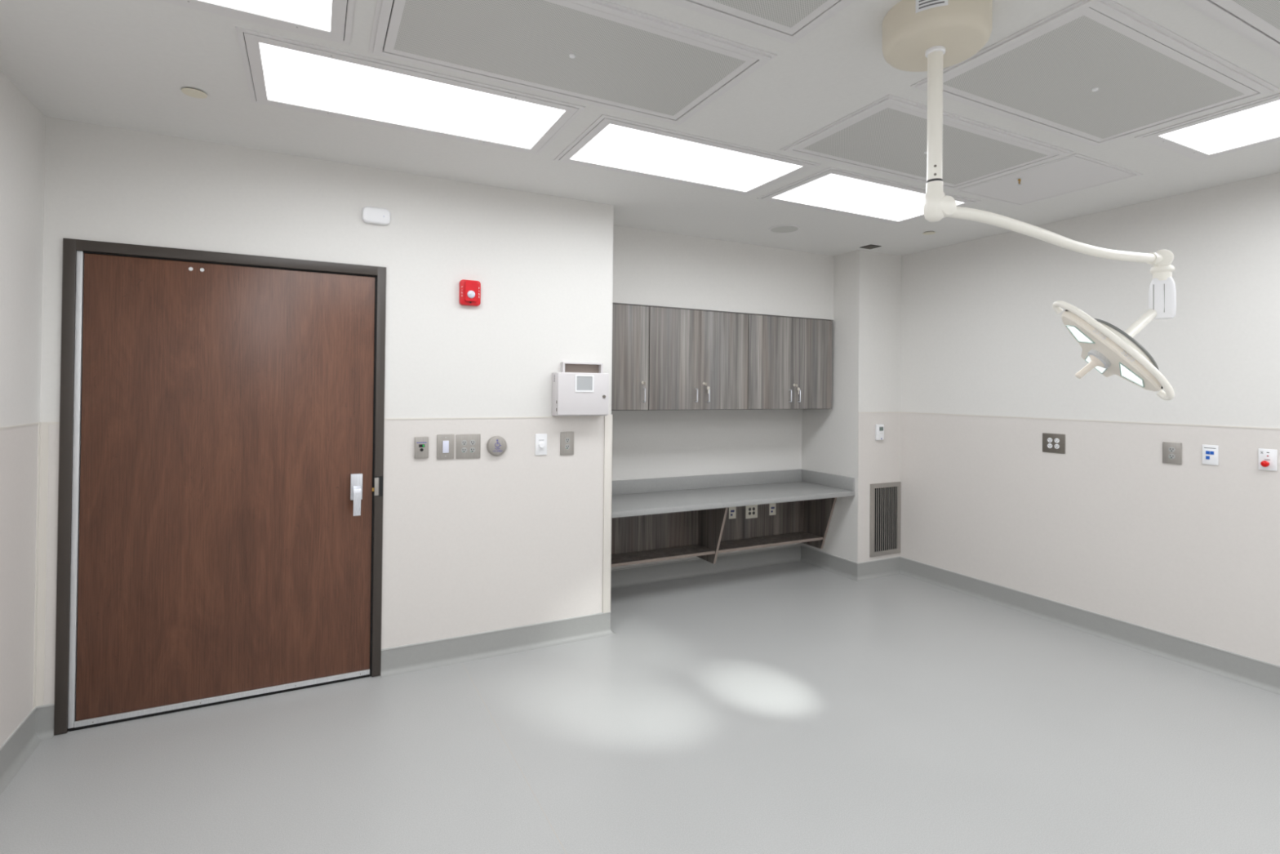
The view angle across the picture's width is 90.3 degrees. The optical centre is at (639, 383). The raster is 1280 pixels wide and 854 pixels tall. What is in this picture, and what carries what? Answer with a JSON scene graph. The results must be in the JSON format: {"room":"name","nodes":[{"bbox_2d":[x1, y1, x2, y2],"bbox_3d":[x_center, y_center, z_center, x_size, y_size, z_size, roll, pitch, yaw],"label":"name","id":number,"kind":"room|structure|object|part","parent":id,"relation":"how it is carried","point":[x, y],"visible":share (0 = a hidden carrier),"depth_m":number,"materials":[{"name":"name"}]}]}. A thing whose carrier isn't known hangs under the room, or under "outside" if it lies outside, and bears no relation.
{"room":"operating room","nodes":[
{"label":"operating room","id":0,"kind":"room"},
{"bbox_2d":[0,70,45,426],"bbox_3d":[-1.471,0.173,0.336,0.200,2.712,5.400,1,-1,-27],"label":"wall","id":1,"kind":"structure","parent":0,"point":[22,124],"depth_m":2.57,"materials":[{"name":"white paint"}]},
{"bbox_2d":[0,424,38,746],"bbox_3d":[-1.387,0.780,0.377,0.003,1.233,5.400,1,-1,-27],"label":"wall panel","id":2,"kind":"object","parent":1,"relation":"attached to","point":[18,445],"depth_m":2.58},
{"bbox_2d":[0,422,40,429],"bbox_3d":[-1.379,0.161,0.382,0.005,0.008,5.397,1,-1,-27],"label":"trim","id":3,"kind":"structure","parent":1,"relation":"attached to","point":[37,423],"depth_m":2.58,"materials":[{"name":"white plastic"}]},
{"bbox_2d":[0,706,41,795],"bbox_3d":[-1.377,1.462,0.379,0.040,0.141,5.400,1,-1,-27],"label":"baseboard","id":4,"kind":"structure","parent":1,"relation":"attached to","point":[16,749],"depth_m":2.59,"materials":[{"name":"grey rubber"}]},
{"bbox_2d":[32,423,48,708],"bbox_3d":[-2.604,0.791,2.768,0.027,1.231,0.027,1,-1,-27],"label":"trim","id":5,"kind":"structure","parent":1,"relation":"attached to","point":[43,428],"depth_m":2.78,"materials":[{"name":"white plastic"}]},
{"bbox_2d":[40,116,613,422],"bbox_3d":[-1.681,0.203,3.734,2.944,2.712,0.833,1,-1,-27],"label":"wall","id":6,"kind":"structure","parent":0,"point":[543,264],"depth_m":3.47,"materials":[{"name":"white paint"}]},
{"bbox_2d":[35,702,54,740],"bbox_3d":[-2.593,1.473,2.767,0.069,0.141,0.040,1,-1,-27],"label":"baseboard","id":7,"kind":"structure","parent":6,"relation":"attached to","point":[45,713],"depth_m":2.78,"materials":[{"name":"grey rubber"}]},
{"bbox_2d":[40,422,59,423],"bbox_3d":[-2.586,0.172,2.796,0.064,0.008,0.005,1,-1,-27],"label":"trim","id":8,"kind":"structure","parent":6,"relation":"attached to","point":[41,422],"depth_m":2.79,"materials":[{"name":"white plastic"}]},
{"bbox_2d":[43,423,59,704],"bbox_3d":[-2.594,0.791,2.790,0.066,1.233,0.003,1,-1,-27],"label":"trim","id":9,"kind":"structure","parent":6,"relation":"attached to","point":[54,428],"depth_m":2.79,"materials":[{"name":"beige plastic"}]},
{"bbox_2d":[53,238,386,735],"bbox_3d":[-1.989,0.459,3.151,1.331,2.184,0.220,1,-1,-27],"label":"door","id":10,"kind":"structure","parent":6,"relation":"in","point":[220,537],"depth_m":3.07,"materials":[{"name":"brown wood"}]},
{"bbox_3d":[-1.492,0.542,3.349,0.057,0.135,0.026,1,-1,-27],"label":"handle","id":11,"kind":"part","parent":10,"relation":"part of","materials":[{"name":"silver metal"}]},
{"bbox_3d":[-1.402,0.548,3.388,0.021,0.094,0.005,1,-1,-27],"label":"strike plate","id":12,"kind":"part","parent":10,"relation":"part of","materials":[{"name":"metal"}]},
{"bbox_2d":[361,206,391,225],"bbox_3d":[-1.405,-0.895,3.395,0.142,0.086,0.032,1,-1,-27],"label":"wall sensor","id":13,"kind":"object","parent":6,"relation":"attached to","point":[370,215],"visible":1,"depth_m":3.38,"materials":[{"name":"white plastic"}]},
{"bbox_2d":[414,436,428,458],"bbox_3d":[-1.201,0.351,3.500,0.073,0.117,0.016,1,-1,-27],"label":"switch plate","id":14,"kind":"object","parent":6,"relation":"attached to","point":[421,443],"visible":1,"depth_m":3.49,"materials":[{"name":"metal"}]},
{"bbox_2d":[436,434,453,459],"bbox_3d":[-1.087,0.353,3.561,0.093,0.137,0.013,1,-1,-27],"label":"light switch","id":15,"kind":"object","parent":6,"relation":"attached to","point":[445,442],"visible":1,"depth_m":3.56,"materials":[{"name":"metal"}]},
{"bbox_2d":[455,434,480,458],"bbox_3d":[-0.976,0.357,3.621,0.137,0.137,0.008,1,-1,-27],"label":"outlet","id":16,"kind":"object","parent":6,"relation":"attached to","point":[468,446],"visible":1,"depth_m":3.62,"materials":[{"name":"metal"}]},
{"bbox_2d":[461,440,466,445],"bbox_3d":[-0.996,0.335,3.608,0.033,0.033,0.003,1,-1,-27],"label":"receptacle","id":17,"kind":"object","parent":16,"relation":"attached to","point":[464,442],"depth_m":3.61,"materials":[{"name":"grey plastic"}]},
{"bbox_2d":[461,447,466,453],"bbox_3d":[-0.996,0.377,3.608,0.033,0.033,0.003,1,-1,-27],"label":"receptacle","id":18,"kind":"object","parent":16,"relation":"attached to","point":[464,450],"depth_m":3.61,"materials":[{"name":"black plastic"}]},
{"bbox_2d":[469,440,475,445],"bbox_3d":[-0.954,0.336,3.630,0.033,0.033,0.003,1,-1,-27],"label":"receptacle","id":19,"kind":"object","parent":16,"relation":"attached to","point":[472,442],"depth_m":3.63,"materials":[{"name":"grey plastic"}]},
{"bbox_2d":[469,447,475,453],"bbox_3d":[-0.954,0.378,3.630,0.033,0.033,0.003,1,-1,-27],"label":"receptacle","id":20,"kind":"object","parent":16,"relation":"attached to","point":[472,450],"depth_m":3.63,"materials":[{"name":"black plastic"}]},
{"bbox_2d":[458,279,480,306],"bbox_3d":[-0.959,-0.515,3.607,0.116,0.143,0.062,1,-1,-27],"label":"fire alarm","id":21,"kind":"object","parent":6,"relation":"attached to","point":[469,291],"visible":1,"depth_m":3.59,"materials":[{"name":"red plastic"}]},
{"bbox_2d":[381,417,604,648],"bbox_3d":[-0.784,0.818,3.724,1.344,1.233,0.003,1,-1,-27],"label":"wall panel","id":22,"kind":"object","parent":6,"relation":"attached to","point":[513,538],"depth_m":3.68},
{"bbox_2d":[384,415,604,419],"bbox_3d":[-0.801,0.199,3.717,1.292,0.008,0.005,1,-1,-27],"label":"trim","id":23,"kind":"structure","parent":6,"relation":"attached to","point":[596,415],"depth_m":3.67,"materials":[{"name":"white plastic"}]},
{"bbox_2d":[486,435,506,455],"bbox_3d":[-0.828,0.361,3.687,0.115,0.115,0.027,1,-1,-27],"label":"button","id":24,"kind":"object","parent":6,"relation":"attached to","point":[495,445],"visible":1,"depth_m":3.68,"materials":[{"name":"metal"}]},
{"bbox_2d":[380,611,616,677],"bbox_3d":[-0.765,1.500,3.710,1.384,0.141,0.040,1,-1,-27],"label":"baseboard","id":25,"kind":"structure","parent":6,"relation":"attached to","point":[413,657],"depth_m":3.67,"materials":[{"name":"grey rubber"}]},
{"bbox_2d":[535,433,546,455],"bbox_3d":[-0.589,0.364,3.812,0.073,0.127,0.024,1,-1,-27],"label":"dimmer switch","id":26,"kind":"object","parent":6,"relation":"attached to","point":[540,438],"visible":1,"depth_m":3.81,"materials":[{"name":"white plastic"}]},
{"bbox_3d":[-0.587,0.368,3.808,0.034,0.034,0.016,1,-1,-27],"label":"knob","id":27,"kind":"part","parent":26,"relation":"part of","materials":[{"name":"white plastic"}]},
{"bbox_2d":[560,431,573,455],"bbox_3d":[-0.445,0.366,3.894,0.088,0.140,0.009,1,-1,-27],"label":"duplex outlet","id":28,"kind":"object","parent":6,"relation":"attached to","point":[566,441],"visible":1,"depth_m":3.89,"materials":[{"name":"metal"}]},
{"bbox_2d":[564,444,569,448],"bbox_3d":[-0.444,0.386,3.892,0.033,0.033,0.003,1,-1,-27],"label":"receptacle","id":29,"kind":"object","parent":28,"relation":"attached to","point":[566,446],"depth_m":3.89,"materials":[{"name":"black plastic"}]},
{"bbox_2d":[564,437,569,442],"bbox_3d":[-0.444,0.346,3.892,0.033,0.033,0.003,1,-1,-27],"label":"receptacle","id":30,"kind":"object","parent":28,"relation":"attached to","point":[566,439],"depth_m":3.89,"materials":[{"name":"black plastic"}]},
{"bbox_2d":[551,361,608,416],"bbox_3d":[-0.362,0.033,3.887,0.336,0.325,0.106,1,-1,-27],"label":"box","id":31,"kind":"object","parent":6,"relation":"attached to","point":[580,388],"visible":1,"depth_m":3.85,"materials":[{"name":"white metal"}]},
{"bbox_2d":[602,414,613,613],"bbox_3d":[-0.215,0.818,4.038,0.056,1.245,0.056,1,-1,-27],"label":"trim","id":32,"kind":"structure","parent":6,"relation":"attached to","point":[608,420],"depth_m":4.01,"materials":[{"name":"white plastic"}]},
{"bbox_2d":[0,560,1279,853],"bbox_3d":[0.873,1.618,2.017,5.945,0.100,6.650,1,-1,-27],"label":"floor","id":33,"kind":"structure","parent":0,"point":[800,707],"depth_m":2.73,"materials":[{"name":"grey plastic"}]},
{"bbox_2d":[0,0,1279,256],"bbox_3d":[0.901,-1.219,2.044,5.945,0.150,6.650,1,-1,-27],"label":"ceiling","id":34,"kind":"structure","parent":0,"point":[119,64],"depth_m":2.71,"materials":[{"name":"paint"}]},
{"bbox_2d":[181,87,207,98],"bbox_3d":[-1.781,-1.162,2.545,0.086,0.008,0.086,1,-1,-27],"label":"sprinkler cover","id":35,"kind":"object","parent":34,"relation":"attached to","point":[193,92],"visible":1,"depth_m":2.54,"materials":[{"name":"beige plastic"}]},
{"bbox_2d":[157,0,355,45],"bbox_3d":[-0.981,-1.164,1.495,0.608,0.007,1.228,1,-1,-27],"label":"recessed light","id":36,"kind":"object","parent":34,"relation":"in","point":[326,20],"visible":1,"depth_m":2.00,"materials":[{"name":"white plastic"}]},
{"bbox_2d":[201,0,332,31],"bbox_3d":[-0.981,-1.166,1.495,0.484,0.002,1.104,1,-1,-27],"label":"diffuser","id":37,"kind":"object","parent":36,"relation":"attached to","point":[311,15],"depth_m":1.98,"materials":[{"name":"white plastic"}]},
{"bbox_2d":[235,26,585,155],"bbox_3d":[-0.914,-1.153,2.635,1.232,0.007,0.615,1,-1,-27],"label":"recessed light","id":38,"kind":"object","parent":34,"relation":"in","point":[280,72],"visible":1,"depth_m":2.57,"materials":[{"name":"white plastic"}]},
{"bbox_2d":[368,0,777,124],"bbox_3d":[-0.237,-1.147,2.224,1.266,0.013,0.663,1,-1,-27],"label":"ceiling vent","id":39,"kind":"object","parent":34,"relation":"in","point":[601,53],"visible":1,"depth_m":2.19,"materials":[{"name":"white metal"}]},
{"bbox_3d":[-0.237,-1.143,2.224,0.022,0.005,0.022,0,-1,29],"label":"knob","id":40,"kind":"part","parent":39,"relation":"part of","materials":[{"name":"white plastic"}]},
{"bbox_2d":[553,114,821,195],"bbox_3d":[0.244,-1.135,3.269,1.228,0.007,0.616,1,-1,-27],"label":"recessed light","id":41,"kind":"object","parent":34,"relation":"in","point":[611,144],"visible":1,"depth_m":3.22,"materials":[{"name":"white plastic"}]},
{"bbox_2d":[661,0,855,44],"bbox_3d":[0.105,-1.150,1.563,1.266,0.013,0.655,1,-1,-27],"label":"ceiling vent","id":42,"kind":"object","parent":34,"relation":"in","point":[789,21],"visible":1,"depth_m":1.96,"materials":[{"name":"white metal"}]},
{"bbox_3d":[0.105,-1.152,1.563,1.174,0.008,0.563,1,-1,-27],"label":"panel frame","id":43,"kind":"part","parent":42,"relation":"part of","materials":[{"name":"white metal"}]},
{"bbox_3d":[0.105,-1.152,1.563,1.114,0.006,0.503,1,-1,-27],"label":"perforated panel","id":44,"kind":"part","parent":42,"relation":"part of","materials":[{"name":"white metal"}]},
{"bbox_2d":[768,224,800,233],"bbox_3d":[1.043,-1.114,4.599,0.224,0.008,0.224,1,-1,-27],"label":"ceiling speaker","id":45,"kind":"object","parent":34,"relation":"attached to","point":[784,228],"visible":1,"depth_m":4.58,"materials":[{"name":"white metal"}]},
{"bbox_2d":[770,226,798,232],"bbox_3d":[1.043,-1.114,4.599,0.196,0.006,0.196,1,-1,-27],"label":"grille","id":46,"kind":"object","parent":45,"relation":"attached to","point":[775,228],"depth_m":4.58,"materials":[{"name":"grey metal"}]},
{"bbox_2d":[779,93,927,183],"bbox_3d":[1.276,-1.124,3.006,1.029,0.013,0.661,1,-1,-27],"label":"ceiling vent","id":47,"kind":"object","parent":34,"relation":"in","point":[886,135],"depth_m":2.96,"materials":[{"name":"white metal"}]},
{"bbox_3d":[1.389,-1.125,3.086,1.106,0.006,0.508,1,-1,-27],"label":"perforated panel","id":48,"kind":"part","parent":47,"relation":"part of","materials":[{"name":"white metal"}]},
{"bbox_2d":[756,167,981,224],"bbox_3d":[1.395,-1.118,3.880,1.220,0.007,0.624,1,-1,-27],"label":"recessed light","id":49,"kind":"object","parent":34,"relation":"in","point":[830,189],"visible":0.79,"depth_m":3.82,"materials":[{"name":"white plastic"}]},
{"bbox_2d":[859,244,881,248],"bbox_3d":[1.860,-1.103,5.138,0.116,0.004,0.116,1,-1,-27],"label":"ceiling vent","id":50,"kind":"object","parent":34,"relation":"in","point":[868,246],"visible":1,"depth_m":5.14,"materials":[{"name":"grey metal"}]},
{"bbox_2d":[922,231,935,235],"bbox_3d":[2.117,-1.103,4.664,0.086,0.008,0.086,1,-1,-27],"label":"sprinkler cover","id":51,"kind":"object","parent":34,"relation":"attached to","point":[928,233],"visible":1,"depth_m":4.65,"materials":[{"name":"beige plastic"}]},
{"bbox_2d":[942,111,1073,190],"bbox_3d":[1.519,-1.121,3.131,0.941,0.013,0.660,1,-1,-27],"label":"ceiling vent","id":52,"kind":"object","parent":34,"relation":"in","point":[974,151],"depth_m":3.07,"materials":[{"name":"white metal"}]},
{"bbox_2d":[882,0,1176,399],"bbox_3d":[1.327,-0.544,2.096,1.171,1.190,0.363,1,-1,-20],"label":"light","id":53,"kind":"object","parent":34,"relation":"hanging from","point":[931,36],"visible":1,"depth_m":2.02,"materials":[{"name":"beige metal"}]},
{"bbox_2d":[919,0,944,8],"bbox_3d":[0.845,-1.111,1.845,0.068,0.035,0.004,0,-1,29],"label":"print","id":54,"kind":"object","parent":53,"relation":"attached to","point":[923,4],"depth_m":1.84,"materials":[{"name":"grey"}]},
{"bbox_3d":[1.384,-0.490,2.114,0.917,0.124,0.037,1,-1,-16],"label":"arm","id":55,"kind":"part","parent":53,"relation":"part of","materials":[{"name":"white metal"}]},
{"bbox_3d":[1.596,-0.060,2.253,0.085,0.084,0.059,1,-1,-2],"label":"sterile handle","id":56,"kind":"part","parent":53,"relation":"part of","materials":[{"name":"beige plastic"}]},
{"bbox_3d":[1.583,-0.119,2.143,0.333,0.345,0.081,0,-1,37],"label":"grab rail","id":57,"kind":"part","parent":53,"relation":"part of","materials":[{"name":"white metal"}]},
{"bbox_3d":[1.708,-0.187,2.201,0.246,0.157,0.039,1,-1,-27],"label":"support rod","id":58,"kind":"part","parent":53,"relation":"part of","materials":[{"name":"white metal"}]},
{"bbox_2d":[954,153,1142,205],"bbox_3d":[2.247,-1.115,3.538,0.616,0.003,0.666,1,-1,-27],"label":"access panel","id":59,"kind":"object","parent":34,"relation":"attached to","point":[1075,172],"visible":1,"depth_m":3.49,"materials":[{"name":"white metal"}]},
{"bbox_2d":[1016,177,1022,186],"bbox_3d":[2.062,-1.097,3.461,0.032,0.038,0.032,1,-1,-27],"label":"sprinkler","id":60,"kind":"object","parent":59,"relation":"attached to","point":[1019,179],"visible":1,"depth_m":3.46,"materials":[{"name":"metal"}]},
{"bbox_2d":[910,0,1279,146],"bbox_3d":[1.737,-1.125,2.431,1.248,0.013,0.650,1,-1,-27],"label":"ceiling vent","id":61,"kind":"object","parent":34,"relation":"in","point":[1093,73],"visible":0.95,"depth_m":2.35,"materials":[{"name":"white metal"}]},
{"bbox_3d":[1.737,-1.128,2.431,1.096,0.006,0.498,1,-1,-27],"label":"perforated panel","id":62,"kind":"part","parent":61,"relation":"part of","materials":[{"name":"white metal"}]},
{"bbox_3d":[1.737,-1.122,2.431,0.022,0.005,0.022,0,-1,29],"label":"knob","id":63,"kind":"part","parent":61,"relation":"part of","materials":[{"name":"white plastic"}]},
{"bbox_2d":[1134,93,1279,160],"bbox_3d":[2.802,-1.117,2.490,0.607,0.007,1.230,1,-1,-27],"label":"recessed light","id":64,"kind":"object","parent":34,"relation":"in","point":[1255,123],"visible":1,"depth_m":2.83,"materials":[{"name":"white plastic"}]},
{"bbox_2d":[1159,100,1279,154],"bbox_3d":[2.802,-1.119,2.490,0.483,0.002,1.106,1,-1,-27],"label":"diffuser","id":65,"kind":"object","parent":64,"relation":"attached to","point":[1260,123],"depth_m":2.83,"materials":[{"name":"white plastic"}]},
{"bbox_2d":[1179,0,1279,58],"bbox_3d":[2.080,-1.128,1.766,1.248,0.013,0.655,1,-1,-27],"label":"ceiling vent","id":66,"kind":"object","parent":34,"relation":"in","point":[1257,21],"visible":1,"depth_m":1.96,"materials":[{"name":"white metal"}]},
{"bbox_3d":[2.080,-1.131,1.766,1.156,0.008,0.563,1,-1,-27],"label":"panel frame","id":67,"kind":"part","parent":66,"relation":"part of","materials":[{"name":"white metal"}]},
{"bbox_3d":[2.080,-1.131,1.766,1.096,0.006,0.503,1,-1,-27],"label":"perforated panel","id":68,"kind":"part","parent":66,"relation":"part of","materials":[{"name":"white metal"}]},
{"bbox_2d":[611,408,801,569],"bbox_3d":[0.426,0.240,5.375,2.506,2.712,0.150,1,-1,-27],"label":"wall","id":69,"kind":"structure","parent":0,"point":[646,443],"depth_m":5.34,"materials":[{"name":"white paint"}]},
{"bbox_2d":[611,302,648,410],"bbox_3d":[-0.231,-0.190,4.696,0.480,0.764,0.454,1,-1,-27],"label":"upper cabinet","id":70,"kind":"object","parent":69,"relation":"attached to","point":[630,322],"visible":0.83,"depth_m":4.57,"materials":[{"name":"grey wood"}]},
{"bbox_2d":[648,306,748,409],"bbox_3d":[0.379,-0.181,5.011,0.891,0.764,0.454,1,-1,-27],"label":"upper cabinet","id":71,"kind":"object","parent":69,"relation":"attached to","point":[698,359],"visible":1,"depth_m":4.83,"materials":[{"name":"grey wood"}]},
{"bbox_3d":[0.262,-0.182,4.755,0.441,0.753,0.019,1,-1,-27],"label":"cabinet door","id":72,"kind":"part","parent":71,"relation":"part of","materials":[{"name":"laminate"}]},
{"bbox_3d":[0.524,0.091,4.860,0.008,0.104,0.031,1,-1,-27],"label":"handle","id":73,"kind":"part","parent":71,"relation":"part of","materials":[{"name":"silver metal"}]},
{"bbox_3d":[0.656,-0.176,4.958,0.441,0.753,0.019,1,-1,-27],"label":"cabinet door","id":74,"kind":"part","parent":71,"relation":"part of","materials":[{"name":"laminate"}]},
{"bbox_2d":[611,544,800,589],"bbox_3d":[0.457,1.527,5.278,2.306,0.141,0.040,1,-1,-27],"label":"baseboard","id":75,"kind":"structure","parent":69,"relation":"attached to","point":[677,570],"depth_m":5.32,"materials":[{"name":"grey rubber"}]},
{"bbox_2d":[612,469,801,494],"bbox_3d":[0.460,0.820,5.293,2.303,0.107,0.020,1,-1,-27],"label":"backsplash","id":76,"kind":"structure","parent":69,"relation":"attached to","point":[686,482],"depth_m":5.32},
{"bbox_2d":[611,469,854,518],"bbox_3d":[0.604,0.838,5.014,2.303,0.146,0.647,1,-1,-27],"label":"countertop","id":77,"kind":"structure","parent":69,"relation":"attached to","point":[633,497],"depth_m":5.11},
{"bbox_2d":[611,497,836,567],"bbox_3d":[0.558,1.171,5.093,2.299,0.516,0.459,1,-1,-27],"label":"desk base","id":78,"kind":"object","parent":77,"relation":"attached to","point":[704,534],"visible":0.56,"depth_m":5.19,"materials":[{"name":"laminate"}]},
{"bbox_3d":[-0.025,1.124,4.998,1.134,0.437,0.018,1,-1,-27],"label":"panel","id":79,"kind":"part","parent":78,"relation":"part of","materials":[{"name":"laminate"}]},
{"bbox_2d":[611,543,715,564],"bbox_3d":[0.033,1.324,4.879,1.134,0.022,0.247,1,-1,-27],"label":"shelf","id":80,"kind":"object","parent":78,"relation":"attached to","point":[671,551],"depth_m":4.94,"materials":[{"name":"laminate"}]},
{"bbox_2d":[728,506,735,519],"bbox_3d":[0.783,1.087,5.402,0.072,0.117,0.008,1,-1,-27],"label":"data plate","id":81,"kind":"object","parent":78,"relation":"attached to","point":[731,509],"visible":0.7,"depth_m":5.40,"materials":[{"name":"white plastic"}]},
{"bbox_2d":[745,504,757,518],"bbox_3d":[0.963,1.096,5.494,0.126,0.130,0.008,1,-1,-27],"label":"outlet","id":82,"kind":"object","parent":78,"relation":"attached to","point":[751,511],"visible":0.91,"depth_m":5.49,"materials":[{"name":"white plastic"}]},
{"bbox_3d":[0.987,1.139,5.521,1.104,0.437,0.018,1,-1,-27],"label":"panel","id":83,"kind":"part","parent":78,"relation":"part of","materials":[{"name":"laminate"}]},
{"bbox_2d":[718,531,822,550],"bbox_3d":[1.045,1.339,5.401,1.104,0.022,0.247,1,-1,-27],"label":"shelf","id":84,"kind":"object","parent":78,"relation":"attached to","point":[744,542],"depth_m":5.42,"materials":[{"name":"laminate"}]},
{"bbox_2d":[768,502,775,515],"bbox_3d":[1.165,1.097,5.599,0.072,0.117,0.008,1,-1,-27],"label":"data plate","id":85,"kind":"object","parent":78,"relation":"attached to","point":[771,506],"visible":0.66,"depth_m":5.59,"materials":[{"name":"white plastic"}]},
{"bbox_2d":[746,313,832,409],"bbox_3d":[1.171,-0.169,5.420,0.887,0.764,0.454,1,-1,-27],"label":"upper cabinet","id":86,"kind":"object","parent":69,"relation":"attached to","point":[789,358],"visible":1,"depth_m":5.24,"materials":[{"name":"grey wood"}]},
{"bbox_3d":[1.055,-0.170,5.164,0.439,0.753,0.019,1,-1,-27],"label":"cabinet door","id":87,"kind":"part","parent":86,"relation":"part of","materials":[{"name":"laminate"}]},
{"bbox_3d":[1.447,-0.165,5.366,0.439,0.753,0.019,1,-1,-27],"label":"cabinet door","id":88,"kind":"part","parent":86,"relation":"part of","materials":[{"name":"laminate"}]},
{"bbox_2d":[612,225,834,319],"bbox_3d":[0.560,-0.840,5.146,2.306,0.554,0.389,1,-1,-27],"label":"wall","id":89,"kind":"structure","parent":0,"point":[651,268],"depth_m":4.95,"materials":[{"name":"white paint"}]},
{"bbox_2d":[800,249,901,562],"bbox_3d":[1.860,0.257,5.650,0.495,2.712,0.677,1,-1,-27],"label":"wall pier","id":90,"kind":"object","parent":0,"point":[866,341],"visible":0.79,"depth_m":5.37,"materials":[{"name":"white paint"}]},
{"bbox_2d":[800,544,857,581],"bbox_3d":[1.619,1.540,5.497,0.040,0.141,0.717,1,-1,-27],"label":"baseboard","id":91,"kind":"structure","parent":90,"relation":"attached to","point":[844,567],"depth_m":5.49,"materials":[{"name":"grey rubber"}]},
{"bbox_2d":[857,555,900,581],"bbox_3d":[1.994,1.542,5.310,0.535,0.141,0.040,1,-1,-27],"label":"baseboard","id":92,"kind":"object","parent":90,"relation":"attached to","point":[873,569],"visible":1,"depth_m":5.32,"materials":[{"name":"grey rubber"}]},
{"bbox_2d":[857,413,900,562],"bbox_3d":[2.009,0.861,5.341,0.492,1.233,0.003,1,-1,-27],"label":"wall panel","id":93,"kind":"object","parent":90,"relation":"attached to","point":[878,460],"depth_m":5.30,"materials":[{"name":"white paint"}]},
{"bbox_2d":[875,424,884,439],"bbox_3d":[2.005,0.406,5.324,0.080,0.132,0.027,1,-1,-27],"label":"thermostat","id":94,"kind":"object","parent":90,"relation":"attached to","point":[879,428],"visible":1,"depth_m":5.31,"materials":[{"name":"white plastic"}]},
{"bbox_2d":[858,411,900,413],"bbox_3d":[2.014,0.242,5.346,0.490,0.008,0.005,1,-1,-27],"label":"trim","id":95,"kind":"structure","parent":90,"relation":"attached to","point":[891,411],"depth_m":5.36,"materials":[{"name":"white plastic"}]},
{"bbox_2d":[869,481,901,557],"bbox_3d":[2.067,1.138,5.362,0.352,0.604,0.012,1,-1,-27],"label":"return grille","id":96,"kind":"object","parent":90,"relation":"attached to","point":[885,497],"visible":1,"depth_m":5.36,"materials":[{"name":"metal"}]},
{"bbox_2d":[900,172,1279,427],"bbox_3d":[3.409,0.250,3.407,0.200,2.712,6.383,1,-1,-27],"label":"wall","id":97,"kind":"structure","parent":0,"point":[982,334],"depth_m":4.04,"materials":[{"name":"white paint"}]},
{"bbox_2d":[899,413,1279,665],"bbox_3d":[3.502,0.853,2.987,0.003,1.233,5.556,1,-1,-27],"label":"wall panel","id":98,"kind":"object","parent":97,"relation":"attached to","point":[1190,550],"depth_m":4.02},
{"bbox_2d":[1042,432,1065,453],"bbox_3d":[2.811,0.405,4.328,0.008,0.130,0.148,1,-1,-27],"label":"outlet","id":99,"kind":"object","parent":98,"relation":"attached to","point":[1051,442],"visible":1,"depth_m":4.32,"materials":[{"name":"metal"}]},
{"bbox_2d":[1162,441,1182,464],"bbox_3d":[3.117,0.406,3.732,0.010,0.125,0.093,1,-1,-27],"label":"duplex outlet","id":100,"kind":"object","parent":98,"relation":"attached to","point":[1171,451],"visible":1,"depth_m":3.73,"materials":[{"name":"metal"}]},
{"bbox_2d":[1168,453,1174,458],"bbox_3d":[3.114,0.426,3.730,0.003,0.033,0.033,1,-1,-27],"label":"receptacle","id":101,"kind":"object","parent":100,"relation":"attached to","point":[1170,455],"depth_m":3.73,"materials":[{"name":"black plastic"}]},
{"bbox_2d":[1168,446,1174,452],"bbox_3d":[3.115,0.386,3.730,0.003,0.033,0.033,1,-1,-27],"label":"receptacle","id":102,"kind":"object","parent":100,"relation":"attached to","point":[1171,449],"depth_m":3.73,"materials":[{"name":"grey plastic"}]},
{"bbox_2d":[1202,444,1218,465],"bbox_3d":[3.200,0.400,3.574,0.008,0.110,0.072,1,-1,-27],"label":"data plate","id":103,"kind":"object","parent":98,"relation":"attached to","point":[1210,452],"visible":1,"depth_m":3.57,"materials":[{"name":"white plastic"}]},
{"bbox_2d":[1258,448,1277,471],"bbox_3d":[3.300,0.401,3.353,0.034,0.112,0.074,1,-1,-27],"label":"button","id":104,"kind":"object","parent":98,"relation":"attached to","point":[1268,458],"visible":1,"depth_m":3.35,"materials":[{"name":"white plastic"}]},
{"bbox_2d":[899,555,1279,694],"bbox_3d":[3.479,1.535,2.972,0.040,0.141,5.556,1,-1,-27],"label":"baseboard","id":105,"kind":"structure","parent":97,"relation":"attached to","point":[1253,672],"depth_m":4.00,"materials":[{"name":"grey rubber"}]},
{"bbox_2d":[900,411,1279,429],"bbox_3d":[3.507,0.235,2.993,0.005,0.008,5.556,1,-1,-27],"label":"trim","id":106,"kind":"structure","parent":97,"relation":"attached to","point":[900,411],"depth_m":4.02,"materials":[{"name":"white plastic"}]}
]}

